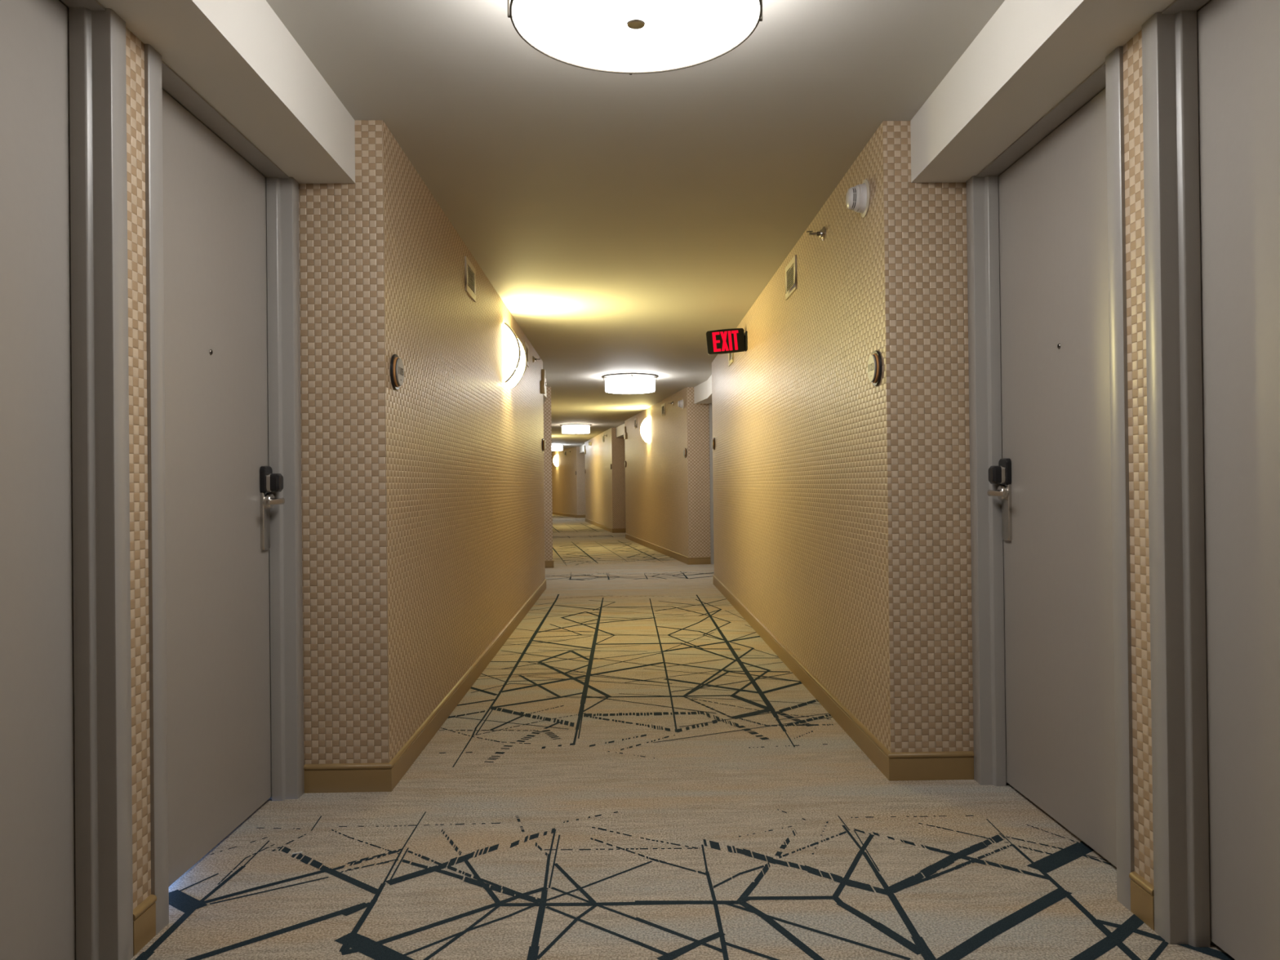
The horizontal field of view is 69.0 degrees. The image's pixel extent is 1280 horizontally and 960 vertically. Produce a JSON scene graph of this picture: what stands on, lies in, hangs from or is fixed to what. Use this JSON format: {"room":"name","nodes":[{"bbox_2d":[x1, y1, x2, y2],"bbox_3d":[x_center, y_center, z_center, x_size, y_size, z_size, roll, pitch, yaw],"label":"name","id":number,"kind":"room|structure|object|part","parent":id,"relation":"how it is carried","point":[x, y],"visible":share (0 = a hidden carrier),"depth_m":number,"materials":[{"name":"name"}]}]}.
{"room":"hotel corridor","nodes":[
{"label":"hotel corridor","id":0,"kind":"room"},
{"bbox_2d":[125,26,151,909],"bbox_3d":[-1.372,0.022,2.253,0.305,2.210,2.250,-1,0,-1],"label":"wall","id":1,"kind":"structure","parent":0,"point":[135,47],"depth_m":2.26,"materials":[{"name":"paper"}]},
{"bbox_2d":[0,0,133,959],"bbox_3d":[-1.269,0.018,1.669,0.142,2.210,1.066,-1,0,-1],"label":"door","id":2,"kind":"structure","parent":1,"relation":"in","point":[66,877],"depth_m":2.09,"materials":[{"name":"paint"}]},
{"bbox_3d":[-1.310,0.015,1.669,0.045,2.190,0.922,-1,0,-1],"label":"panel","id":3,"kind":"part","parent":2,"relation":"part of","materials":[{"name":"paint"}]},
{"bbox_3d":[-1.269,0.018,1.669,0.142,2.210,1.066,-1,0,-1],"label":"frame","id":4,"kind":"part","parent":2,"relation":"part of","materials":[{"name":"paint"}]},
{"bbox_2d":[133,894,156,955],"bbox_3d":[-1.200,1.075,2.250,0.014,0.102,0.102,-1,0,-1],"label":"baseboard","id":5,"kind":"structure","parent":1,"relation":"attached to","point":[144,914],"depth_m":2.25,"materials":[{"name":"wood"}]},
{"bbox_2d":[144,44,304,934],"bbox_3d":[-1.288,0.024,2.839,0.142,2.210,1.066,-1,0,-1],"label":"door","id":6,"kind":"structure","parent":1,"relation":"in","point":[223,323],"depth_m":2.87,"materials":[{"name":"paint"}]},
{"bbox_3d":[-1.329,0.021,2.839,0.045,2.190,0.922,-1,0,-1],"label":"panel","id":7,"kind":"part","parent":6,"relation":"part of","materials":[{"name":"paint"}]},
{"bbox_3d":[-1.306,0.102,3.245,0.012,0.285,0.062,-1,0,-1],"label":"lock plate","id":8,"kind":"part","parent":6,"relation":"part of","materials":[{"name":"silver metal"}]},
{"bbox_3d":[-1.262,0.073,3.200,0.042,0.024,0.115,-1,0,-1],"label":"lever handle","id":9,"kind":"part","parent":6,"relation":"part of","materials":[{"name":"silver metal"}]},
{"bbox_2d":[298,120,545,770],"bbox_3d":[-1.288,-0.069,6.691,0.620,2.440,6.620,-1,0,-1],"label":"wall","id":10,"kind":"structure","parent":0,"point":[423,500],"depth_m":3.57,"materials":[{"name":"paper"}]},
{"bbox_2d":[390,354,404,390],"bbox_3d":[-0.917,-0.408,3.523,0.025,0.136,0.136,-1,0,-1],"label":"room sign","id":11,"kind":"object","parent":10,"relation":"attached to","point":[397,370],"visible":1,"depth_m":3.49,"materials":[{"name":"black plastic"}]},
{"bbox_2d":[303,578,546,793],"bbox_3d":[-1.109,1.098,6.687,0.318,0.102,6.649,-1,0,-1],"label":"baseboard","id":12,"kind":"structure","parent":10,"relation":"attached to","point":[384,776],"depth_m":3.56,"materials":[{"name":"wood"}]},
{"bbox_2d":[464,256,475,302],"bbox_3d":[-0.961,-1.136,5.277,0.010,0.190,0.317,-1,0,-1],"label":"air vent","id":13,"kind":"object","parent":10,"relation":"in","point":[469,270],"visible":1,"depth_m":5.26,"materials":[{"name":"beige metal"}]},
{"bbox_2d":[502,322,526,388],"bbox_3d":[-0.928,-0.917,6.921,0.126,0.439,0.432,-1,0,-1],"label":"wall sconce","id":14,"kind":"object","parent":10,"relation":"attached to","point":[514,353],"visible":1,"depth_m":6.72,"materials":[{"name":"white glass"}]},
{"bbox_3d":[-0.985,-0.917,6.920,0.012,0.396,0.386,-1,0,-1],"label":"plate","id":15,"kind":"part","parent":14,"relation":"part of","materials":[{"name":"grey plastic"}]},
{"bbox_3d":[-0.923,-0.918,6.718,0.104,0.430,0.003,-1,0,-1],"label":"glass","id":16,"kind":"part","parent":14,"relation":"part of","materials":[{"name":"white glass"}]},
{"bbox_2d":[524,341,528,367],"bbox_3d":[-1.010,-1.119,8.291,0.010,0.190,0.317,-1,0,-1],"label":"air vent","id":17,"kind":"object","parent":10,"relation":"in","point":[526,345],"visible":0.74,"depth_m":8.33,"materials":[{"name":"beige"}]},
{"bbox_2d":[532,355,541,362],"bbox_3d":[-0.984,-1.156,8.912,0.084,0.068,0.068,-1,0,-1],"label":"sprinkler","id":18,"kind":"object","parent":10,"relation":"attached to","point":[534,359],"visible":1,"depth_m":8.90,"materials":[{"name":"silver metal"}]},
{"bbox_2d":[540,368,546,394],"bbox_3d":[-1.016,-1.038,9.818,0.047,0.265,0.265,-1,0,-1],"label":"fire alarm strobe","id":19,"kind":"object","parent":10,"relation":"attached to","point":[543,384],"visible":1,"depth_m":9.74,"materials":[{"name":"beige plastic"}]},
{"bbox_2d":[542,438,545,451],"bbox_3d":[-1.020,-0.372,9.867,0.024,0.136,0.136,-1,0,-1],"label":"room sign","id":20,"kind":"object","parent":10,"relation":"attached to","point":[543,440],"visible":1,"depth_m":9.83,"materials":[{"name":"black plastic"}]},
{"bbox_2d":[543,386,552,559],"bbox_3d":[-1.972,-0.012,15.773,0.620,2.440,6.620,-1,0,-8],"label":"wall","id":21,"kind":"structure","parent":0,"point":[547,404],"depth_m":12.54,"materials":[{"name":"paper"}]},
{"bbox_2d":[545,559,554,568],"bbox_3d":[-1.795,1.156,15.791,0.318,0.102,6.649,-1,0,-8],"label":"baseboard","id":22,"kind":"structure","parent":21,"relation":"attached to","point":[548,563],"depth_m":12.52,"materials":[{"name":"wood"}]},
{"bbox_2d":[551,446,585,515],"bbox_3d":[-2.750,0.102,34.999,0.620,2.440,6.400,-1,0,-16],"label":"wall","id":23,"kind":"structure","parent":0,"point":[568,489],"depth_m":33.04,"materials":[{"name":"paper"}]},
{"bbox_2d":[552,454,558,466],"bbox_3d":[-3.187,-0.737,35.140,0.126,0.439,0.432,-1,0,-16],"label":"wall sconce","id":24,"kind":"object","parent":23,"relation":"attached to","point":[555,460],"visible":1,"depth_m":34.97,"materials":[{"name":"white glass"}]},
{"bbox_3d":[-3.131,-0.739,34.945,0.104,0.430,0.003,-1,0,-16],"label":"glass","id":25,"kind":"part","parent":24,"relation":"part of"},
{"bbox_2d":[552,511,585,518],"bbox_3d":[-2.896,1.273,34.947,0.318,0.102,6.429,-1,0,-16],"label":"baseboard","id":26,"kind":"structure","parent":23,"relation":"attached to","point":[553,513],"depth_m":33.18,"materials":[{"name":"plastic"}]},
{"bbox_2d":[584,427,625,528],"bbox_3d":[-0.864,0.028,25.219,0.620,2.440,7.240,-1,0,-8],"label":"wall","id":27,"kind":"structure","parent":0,"point":[605,486],"depth_m":22.83,"materials":[{"name":"paper"}]},
{"bbox_2d":[585,518,626,533],"bbox_3d":[-1.015,1.199,25.189,0.318,0.102,7.269,-1,0,-8],"label":"baseboard","id":28,"kind":"structure","parent":27,"relation":"attached to","point":[601,526],"depth_m":22.51,"materials":[{"name":"wood"}]},
{"bbox_2d":[266,0,1004,451],"bbox_3d":[-2.302,-1.268,17.672,10.000,0.100,44.600,-1,0,-1],"label":"ceiling","id":29,"kind":"structure","parent":0,"point":[620,220],"depth_m":3.67,"materials":[{"name":"paint"}]},
{"bbox_2d":[97,0,355,183],"bbox_3d":[-1.279,-1.199,2.261,0.518,0.230,2.250,-1,0,-1],"label":"beam","id":30,"kind":"structure","parent":29,"relation":"attached to","point":[239,56],"depth_m":2.61,"materials":[{"name":"white paint"}]},
{"bbox_2d":[542,377,546,402],"bbox_3d":[-1.479,-1.147,11.268,0.626,0.230,2.527,-1,0,-1],"label":"beam","id":31,"kind":"structure","parent":29,"relation":"attached to","point":[544,396],"depth_m":11.57,"materials":[{"name":"white paint"}]},
{"bbox_2d":[551,444,563,451],"bbox_3d":[-2.814,-1.040,30.215,0.704,0.206,0.704,-1,0,-9],"label":"ceiling light","id":32,"kind":"object","parent":29,"relation":"attached to","point":[554,446],"visible":0.65,"depth_m":29.95,"materials":[{"name":"white glass"}]},
{"bbox_2d":[560,423,591,434],"bbox_3d":[-1.405,-1.110,20.407,0.704,0.206,0.704,-1,0,-6],"label":"ceiling light","id":33,"kind":"object","parent":29,"relation":"attached to","point":[566,428],"visible":1,"depth_m":20.16,"materials":[{"name":"white glass"}]},
{"bbox_2d":[564,432,589,434],"bbox_3d":[-1.404,-1.028,20.406,0.598,0.010,0.598,-1,0,-6],"label":"diffuser","id":34,"kind":"object","parent":33,"relation":"attached to","point":[564,433],"depth_m":20.38,"materials":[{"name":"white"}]},
{"bbox_2d":[579,444,584,453],"bbox_3d":[-1.591,-1.041,30.396,0.518,0.230,3.202,-1,0,-9],"label":"beam","id":35,"kind":"structure","parent":29,"relation":"attached to","point":[581,447],"depth_m":31.03,"materials":[{"name":"white paint"}]},
{"bbox_2d":[616,423,624,437],"bbox_3d":[-0.131,-1.111,20.536,0.518,0.230,2.259,-1,0,-9],"label":"beam","id":36,"kind":"structure","parent":29,"relation":"attached to","point":[620,429],"depth_m":20.91,"materials":[{"name":"white paint"}]},
{"bbox_2d":[601,373,658,394],"bbox_3d":[-0.122,-1.173,11.456,0.704,0.206,0.704,-1,0,-3],"label":"ceiling light","id":37,"kind":"object","parent":29,"relation":"attached to","point":[617,383],"visible":1,"depth_m":11.22,"materials":[{"name":"white glass"}]},
{"bbox_2d":[605,389,653,393],"bbox_3d":[-0.121,-1.091,11.456,0.598,0.010,0.598,-1,0,-3],"label":"diffuser","id":38,"kind":"object","parent":37,"relation":"attached to","point":[610,391],"depth_m":11.42,"materials":[{"name":"white glass"}]},
{"bbox_2d":[507,0,762,75],"bbox_3d":[-0.011,-1.225,2.297,0.704,0.206,0.704,-1,0,-1],"label":"ceiling light","id":39,"kind":"object","parent":29,"relation":"attached to","point":[630,37],"visible":1,"depth_m":2.35,"materials":[{"name":"white glass"}]},
{"bbox_3d":[-0.321,-1.214,2.281,0.007,0.160,0.007,-1,0,22],"label":"rod","id":40,"kind":"part","parent":39,"relation":"part of","materials":[{"name":"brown metal"}]},
{"bbox_2d":[693,374,711,404],"bbox_3d":[1.078,-1.174,11.581,0.625,0.230,2.610,-1,0,-1],"label":"beam","id":41,"kind":"structure","parent":29,"relation":"attached to","point":[703,391],"depth_m":12.28,"materials":[{"name":"white paint"}]},
{"bbox_2d":[910,0,1174,182],"bbox_3d":[1.282,-1.227,2.333,0.518,0.230,2.250,-1,0,-1],"label":"beam","id":42,"kind":"structure","parent":29,"relation":"attached to","point":[1030,55],"depth_m":2.67,"materials":[{"name":"white paint"}]},
{"bbox_2d":[624,386,710,557],"bbox_3d":[0.483,-0.037,16.123,0.620,2.440,6.640,-1,0,-8],"label":"wall","id":43,"kind":"structure","parent":0,"point":[668,499],"depth_m":14.00,"materials":[{"name":"paper"}]},
{"bbox_2d":[623,426,626,439],"bbox_3d":[-0.308,-0.969,19.154,0.047,0.265,0.265,-1,0,-8],"label":"fire alarm strobe","id":44,"kind":"object","parent":43,"relation":"attached to","point":[624,427],"visible":1,"depth_m":19.16,"materials":[{"name":"beige plastic"}]},
{"bbox_2d":[634,417,636,428],"bbox_3d":[-0.084,-1.082,17.745,0.010,0.190,0.317,-1,0,-8],"label":"air vent","id":45,"kind":"object","parent":43,"relation":"in","point":[635,419],"visible":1,"depth_m":17.73,"materials":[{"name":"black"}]},
{"bbox_2d":[640,416,650,442],"bbox_3d":[0.090,-0.878,16.172,0.126,0.439,0.432,-1,0,-8],"label":"wall sconce","id":46,"kind":"object","parent":43,"relation":"attached to","point":[645,428],"visible":1,"depth_m":15.98,"materials":[{"name":"white glass"}]},
{"bbox_3d":[0.118,-0.879,15.971,0.104,0.430,0.003,-1,0,-8],"label":"glass","id":47,"kind":"part","parent":46,"relation":"part of","materials":[{"name":"white glass"}]},
{"bbox_2d":[661,403,665,417],"bbox_3d":[0.365,-1.104,14.678,0.010,0.190,0.317,-1,0,-8],"label":"air vent","id":48,"kind":"object","parent":43,"relation":"in","point":[663,406],"visible":1,"depth_m":14.67,"materials":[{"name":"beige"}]},
{"bbox_2d":[625,533,710,564],"bbox_3d":[0.332,1.134,16.092,0.318,0.102,6.669,-1,0,-8],"label":"baseboard","id":49,"kind":"structure","parent":43,"relation":"attached to","point":[695,560],"depth_m":13.98,"materials":[{"name":"wood"}]},
{"bbox_2d":[677,398,684,408],"bbox_3d":[0.566,-1.070,13.090,0.074,0.148,0.148,-1,0,-8],"label":"smoke detector","id":50,"kind":"object","parent":43,"relation":"attached to","point":[680,403],"visible":1,"depth_m":13.05,"materials":[{"name":"white plastic"}]},
{"bbox_2d":[683,448,686,457],"bbox_3d":[0.623,-0.373,12.921,0.025,0.136,0.136,-1,0,-8],"label":"room sign","id":51,"kind":"object","parent":43,"relation":"attached to","point":[685,449],"visible":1,"depth_m":12.88,"materials":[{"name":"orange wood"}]},
{"bbox_2d":[130,514,1235,959],"bbox_3d":[-2.274,1.271,17.659,10.000,0.102,44.600,-1,0,-1],"label":"floor","id":52,"kind":"structure","parent":0,"point":[635,773],"depth_m":2.89,"materials":[{"name":"carpet"}]},
{"bbox_2d":[711,120,973,752],"bbox_3d":[1.170,-0.096,6.861,0.620,2.440,6.820,-1,0,-1],"label":"wall","id":53,"kind":"structure","parent":0,"point":[842,500],"depth_m":3.73,"materials":[{"name":"paper"}]},
{"bbox_2d":[711,437,715,449],"bbox_3d":[0.792,-0.391,10.047,0.024,0.136,0.136,-1,0,-1],"label":"room sign","id":54,"kind":"object","parent":53,"relation":"attached to","point":[713,438],"visible":1,"depth_m":10.00,"materials":[{"name":"brown plastic"}]},
{"bbox_2d":[706,328,747,355],"bbox_3d":[0.681,-1.093,7.338,0.319,0.202,0.110,-1,0,-1],"label":"exit sign","id":55,"kind":"object","parent":53,"relation":"attached to","point":[735,340],"visible":1,"depth_m":7.32,"materials":[{"name":"black plastic"}]},
{"bbox_2d":[728,352,733,366],"bbox_3d":[0.818,-1.139,8.401,0.010,0.190,0.317,-1,0,-1],"label":"air vent","id":56,"kind":"object","parent":53,"relation":"in","point":[730,355],"visible":0.59,"depth_m":8.41,"materials":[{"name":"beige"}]},
{"bbox_2d":[785,254,796,300],"bbox_3d":[0.868,-1.161,5.351,0.010,0.190,0.317,-1,0,-1],"label":"air vent","id":57,"kind":"object","parent":53,"relation":"in","point":[791,268],"visible":1,"depth_m":5.34,"materials":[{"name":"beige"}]},
{"bbox_2d":[806,226,825,240],"bbox_3d":[0.845,-1.185,4.481,0.084,0.068,0.068,-1,0,-1],"label":"sprinkler","id":58,"kind":"object","parent":53,"relation":"attached to","point":[821,233],"visible":1,"depth_m":4.47,"materials":[{"name":"grey metal"}]},
{"bbox_2d":[712,574,973,781],"bbox_3d":[1.017,1.075,6.851,0.318,0.102,6.849,-1,0,-1],"label":"baseboard","id":59,"kind":"structure","parent":53,"relation":"attached to","point":[954,765],"depth_m":3.70,"materials":[{"name":"wood"}]},
{"bbox_2d":[845,178,870,217],"bbox_3d":[0.863,-1.125,3.719,0.074,0.148,0.148,-1,0,-1],"label":"smoke detector","id":60,"kind":"object","parent":53,"relation":"attached to","point":[857,197],"visible":1,"depth_m":3.68,"materials":[{"name":"white plastic"}]},
{"bbox_3d":[0.896,-1.125,3.720,0.008,0.148,0.148,-1,0,-1],"label":"plate","id":61,"kind":"part","parent":60,"relation":"part of","materials":[{"name":"white plastic"}]},
{"bbox_2d":[867,350,882,386],"bbox_3d":[0.897,-0.428,3.567,0.025,0.136,0.136,-1,0,-1],"label":"room sign","id":62,"kind":"object","parent":53,"relation":"attached to","point":[874,363],"visible":1,"depth_m":3.53,"materials":[{"name":"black plastic"}]},
{"bbox_2d":[1123,29,1153,885],"bbox_3d":[1.402,-0.008,2.328,0.305,2.210,2.250,-1,0,-1],"label":"wall","id":63,"kind":"structure","parent":0,"point":[1132,49],"depth_m":2.33,"materials":[{"name":"paper"}]},
{"bbox_2d":[966,45,1134,911],"bbox_3d":[1.299,-0.004,2.912,0.142,2.210,1.066,-1,0,-1],"label":"door","id":64,"kind":"structure","parent":63,"relation":"in","point":[1046,221],"depth_m":2.94,"materials":[{"name":"paint"}]},
{"bbox_3d":[1.263,0.045,3.271,0.042,0.024,0.115,-1,0,-1],"label":"lever handle","id":65,"kind":"part","parent":64,"relation":"part of","materials":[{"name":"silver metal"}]},
{"bbox_3d":[1.306,0.073,3.317,0.012,0.285,0.062,-1,0,-1],"label":"lock plate","id":66,"kind":"part","parent":64,"relation":"part of","materials":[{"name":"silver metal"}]},
{"bbox_3d":[1.340,-0.008,2.912,0.045,2.190,0.922,-1,0,-1],"label":"panel","id":67,"kind":"part","parent":64,"relation":"part of","materials":[{"name":"paint"}]},
{"bbox_2d":[1128,871,1154,930],"bbox_3d":[1.254,1.048,2.320,0.014,0.102,0.102,-1,0,-1],"label":"baseboard","id":68,"kind":"structure","parent":63,"relation":"attached to","point":[1142,895],"depth_m":2.32,"materials":[{"name":"wood"}]},
{"bbox_2d":[1142,0,1279,959],"bbox_3d":[1.318,-0.011,1.742,0.142,2.210,1.066,-1,0,-1],"label":"door","id":69,"kind":"structure","parent":63,"relation":"in","point":[1211,68],"depth_m":2.15,"materials":[{"name":"paint"}]},
{"bbox_3d":[1.318,-0.011,1.742,0.142,2.210,1.066,-1,0,-1],"label":"frame","id":70,"kind":"part","parent":69,"relation":"part of","materials":[{"name":"paint"}]},
{"bbox_3d":[1.359,-0.015,1.742,0.045,2.190,0.922,-1,0,-1],"label":"panel","id":71,"kind":"part","parent":69,"relation":"part of","materials":[{"name":"paint"}]},
{"bbox_3d":[1.207,0.045,11.576,0.433,2.210,2.610,-1,0,-1],"label":"wall","id":72,"kind":"structure","parent":0,"visible":0},
{"bbox_2d":[708,403,714,564],"bbox_3d":[1.107,0.050,12.312,0.142,2.210,1.066,-1,0,-8],"label":"door","id":73,"kind":"structure","parent":72,"relation":"in","point":[710,413],"depth_m":12.77,"materials":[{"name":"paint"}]},
{"bbox_3d":[-0.012,0.108,20.545,0.607,2.210,2.275,-1,0,-1],"label":"wall","id":74,"kind":"structure","parent":0,"visible":0},
{"bbox_2d":[624,439,626,529],"bbox_3d":[-0.197,0.113,21.112,0.142,2.210,1.066,-1,0,-8],"label":"door","id":75,"kind":"structure","parent":74,"relation":"in","point":[624,439],"depth_m":21.61,"materials":[{"name":"paint"}]}
]}

